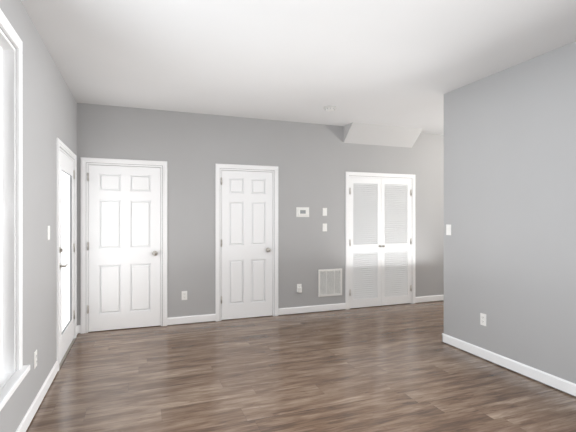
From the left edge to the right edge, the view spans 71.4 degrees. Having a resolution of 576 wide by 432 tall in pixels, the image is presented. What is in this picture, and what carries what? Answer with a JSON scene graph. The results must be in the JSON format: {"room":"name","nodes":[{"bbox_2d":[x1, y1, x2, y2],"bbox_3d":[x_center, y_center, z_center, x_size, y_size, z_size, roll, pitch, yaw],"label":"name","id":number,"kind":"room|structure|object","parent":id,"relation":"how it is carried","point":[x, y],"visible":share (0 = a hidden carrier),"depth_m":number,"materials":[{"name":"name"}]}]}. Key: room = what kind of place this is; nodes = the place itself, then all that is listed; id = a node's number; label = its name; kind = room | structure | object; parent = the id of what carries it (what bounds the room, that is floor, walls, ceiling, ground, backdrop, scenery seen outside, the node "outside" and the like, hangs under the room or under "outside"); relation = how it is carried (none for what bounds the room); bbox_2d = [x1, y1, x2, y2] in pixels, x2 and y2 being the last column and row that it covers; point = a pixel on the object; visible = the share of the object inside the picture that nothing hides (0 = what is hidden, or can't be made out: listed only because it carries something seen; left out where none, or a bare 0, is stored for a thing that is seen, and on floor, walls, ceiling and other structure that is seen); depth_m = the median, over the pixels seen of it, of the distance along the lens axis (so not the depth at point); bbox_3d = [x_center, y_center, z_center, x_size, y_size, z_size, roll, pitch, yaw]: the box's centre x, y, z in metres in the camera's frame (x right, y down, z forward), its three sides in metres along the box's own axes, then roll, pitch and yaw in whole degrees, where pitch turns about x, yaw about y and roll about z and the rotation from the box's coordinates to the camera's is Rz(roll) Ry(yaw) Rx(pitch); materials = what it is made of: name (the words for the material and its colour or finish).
{"room":"empty living room","nodes":[
{"label":"empty living room","id":0,"kind":"room"},
{"bbox_2d":[0,0,76,431],"bbox_3d":[-1.320,0.015,1.378,0.120,2.750,10.140,0,0,-20],"label":"wall","id":1,"kind":"structure","parent":0,"point":[49,110],"depth_m":2.96,"materials":[{"name":"grey paint"}]},
{"bbox_2d":[0,9,29,410],"bbox_3d":[-1.308,-0.064,1.425,0.175,2.052,2.280,0,0,-20],"label":"window","id":2,"kind":"structure","parent":1,"relation":"in","point":[11,379],"depth_m":2.38,"materials":[{"name":"white paint"}]},
{"bbox_2d":[34,350,36,368],"bbox_3d":[-1.800,1.015,2.863,0.011,0.116,0.072,0,0,-20],"label":"outlet","id":3,"kind":"object","parent":1,"relation":"attached to","point":[35,358],"visible":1,"depth_m":2.85,"materials":[{"name":"white plastic"}]},
{"bbox_2d":[16,361,57,431],"bbox_3d":[-0.806,1.335,0.181,0.014,0.089,7.298,0,0,-20],"label":"baseboard","id":4,"kind":"structure","parent":1,"relation":"attached to","point":[23,426],"depth_m":2.87,"materials":[{"name":"white paint"}]},
{"bbox_2d":[47,226,49,239],"bbox_3d":[-1.953,0.130,3.276,0.011,0.116,0.072,0,0,-20],"label":"light switch","id":5,"kind":"object","parent":1,"relation":"attached to","point":[48,232],"visible":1,"depth_m":3.25,"materials":[{"name":"white plastic"}]},
{"bbox_2d":[57,138,76,370],"bbox_3d":[-2.316,0.339,4.096,0.137,2.102,1.094,0,0,-20],"label":"trim","id":6,"kind":"structure","parent":1,"relation":"attached to","point":[63,146],"depth_m":4.55,"materials":[{"name":"white paint"}]},
{"bbox_2d":[59,150,75,367],"bbox_3d":[-2.282,0.380,4.113,0.129,2.020,0.943,0,0,-20],"label":"door","id":7,"kind":"structure","parent":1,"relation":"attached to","point":[66,311],"depth_m":4.13,"materials":[{"name":"white paint"}]},
{"bbox_2d":[77,103,443,333],"bbox_3d":[0.796,0.015,6.063,7.100,2.750,0.120,0,0,-20],"label":"wall","id":8,"kind":"structure","parent":0,"point":[314,163],"depth_m":5.64,"materials":[{"name":"grey paint"}]},
{"bbox_2d":[80,157,166,333],"bbox_3d":[-2.029,0.339,5.009,0.994,2.102,0.137,0,0,-20],"label":"door frame","id":9,"kind":"structure","parent":8,"relation":"attached to","point":[84,239],"depth_m":4.81,"materials":[{"name":"white paint"}]},
{"bbox_2d":[87,165,160,331],"bbox_3d":[-2.012,0.378,4.946,0.840,2.009,0.104,0,0,-20],"label":"door","id":10,"kind":"structure","parent":8,"relation":"in","point":[124,247],"depth_m":4.96,"materials":[{"name":"white paint"}]},
{"bbox_2d":[182,291,186,299],"bbox_3d":[-1.343,1.020,5.202,0.072,0.116,0.011,0,0,-20],"label":"electrical outlet","id":11,"kind":"object","parent":8,"relation":"attached to","point":[184,295],"visible":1,"depth_m":5.20,"materials":[{"name":"white plastic"}]},
{"bbox_2d":[167,314,215,324],"bbox_3d":[-1.253,1.335,5.233,0.616,0.089,0.014,0,0,-20],"label":"baseboard","id":12,"kind":"structure","parent":8,"relation":"attached to","point":[189,319],"depth_m":5.22,"materials":[{"name":"white paint"}]},
{"bbox_2d":[215,164,277,320],"bbox_3d":[-0.570,0.339,5.548,0.884,2.102,0.137,0,0,-20],"label":"door frame","id":13,"kind":"structure","parent":8,"relation":"attached to","point":[234,167],"depth_m":5.47,"materials":[{"name":"white paint"}]},
{"bbox_2d":[221,170,271,319],"bbox_3d":[-0.554,0.378,5.486,0.730,2.009,0.104,0,0,-20],"label":"door","id":14,"kind":"structure","parent":8,"relation":"in","point":[246,244],"depth_m":5.50,"materials":[{"name":"white paint"}]},
{"bbox_2d":[297,284,301,292],"bbox_3d":[0.168,1.022,5.743,0.072,0.120,0.046,0,0,-20],"label":"electrical outlet","id":15,"kind":"object","parent":8,"relation":"attached to","point":[299,288],"visible":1,"depth_m":5.73,"materials":[{"name":"white plastic"}]},
{"bbox_2d":[296,207,308,216],"bbox_3d":[0.217,-0.070,5.769,0.200,0.140,0.030,0,0,-20],"label":"thermostat","id":16,"kind":"object","parent":8,"relation":"attached to","point":[302,211],"visible":1,"depth_m":5.76,"materials":[{"name":"white plastic"}]},
{"bbox_2d":[278,303,345,314],"bbox_3d":[0.364,1.335,5.832,1.066,0.089,0.014,0,0,-20],"label":"baseboard","id":17,"kind":"structure","parent":8,"relation":"attached to","point":[306,309],"depth_m":5.82,"materials":[{"name":"white paint"}]},
{"bbox_2d":[323,208,326,215],"bbox_3d":[0.542,-0.075,5.899,0.072,0.116,0.011,0,0,-20],"label":"light switch","id":18,"kind":"object","parent":8,"relation":"attached to","point":[324,211],"visible":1,"depth_m":5.90,"materials":[{"name":"white plastic"}]},
{"bbox_2d":[318,268,341,296],"bbox_3d":[0.627,0.970,5.928,0.390,0.400,0.018,0,0,-20],"label":"air vent","id":19,"kind":"object","parent":8,"relation":"in","point":[329,282],"visible":1,"depth_m":5.92,"materials":[{"name":"white plastic"}]},
{"bbox_2d":[345,172,414,309],"bbox_3d":[1.440,0.354,6.281,1.264,2.072,0.158,0,0,-20],"label":"closet door","id":20,"kind":"structure","parent":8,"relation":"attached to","point":[380,244],"depth_m":6.23,"materials":[{"name":"white paint"}]},
{"bbox_2d":[415,295,443,302],"bbox_3d":[3.099,1.335,6.843,2.238,0.089,0.014,0,0,-20],"label":"baseboard","id":21,"kind":"structure","parent":8,"relation":"attached to","point":[429,298],"depth_m":6.54,"materials":[{"name":"white paint"}]},
{"bbox_2d":[21,0,575,134],"bbox_3d":[2.066,-1.390,2.630,7.340,0.060,10.140,0,0,-20],"label":"ceiling","id":22,"kind":"structure","parent":0,"point":[405,63],"depth_m":3.29,"materials":[{"name":"white paint"}]},
{"bbox_2d":[344,122,422,147],"bbox_3d":[1.459,-1.236,6.101,1.230,0.251,0.271,0,0,-20],"label":"ceiling soffit","id":23,"kind":"structure","parent":22,"relation":"attached to","point":[373,134],"depth_m":6.08,"materials":[{"name":"grey paint"}]},
{"bbox_2d":[26,301,575,431],"bbox_3d":[2.066,1.420,2.630,7.340,0.060,10.140,0,0,-20],"label":"floor","id":24,"kind":"structure","parent":0,"point":[396,368],"depth_m":3.37,"materials":[{"name":"laminate"}]},
{"bbox_2d":[442,41,575,396],"bbox_3d":[2.947,0.015,1.295,0.134,2.750,6.784,0,0,-20],"label":"wall","id":25,"kind":"structure","parent":0,"point":[510,198],"depth_m":3.59,"materials":[{"name":"grey paint"}]},
{"bbox_2d":[446,224,450,234],"bbox_3d":[1.748,0.140,4.368,0.011,0.116,0.072,0,0,-20],"label":"light switch","id":26,"kind":"object","parent":25,"relation":"attached to","point":[448,229],"visible":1,"depth_m":4.36,"materials":[{"name":"white plastic"}]},
{"bbox_2d":[480,313,485,325],"bbox_3d":[1.911,1.005,3.927,0.011,0.116,0.072,0,0,-20],"label":"outlet","id":27,"kind":"object","parent":25,"relation":"attached to","point":[482,319],"visible":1,"depth_m":3.93,"materials":[{"name":"white plastic"}]}
]}

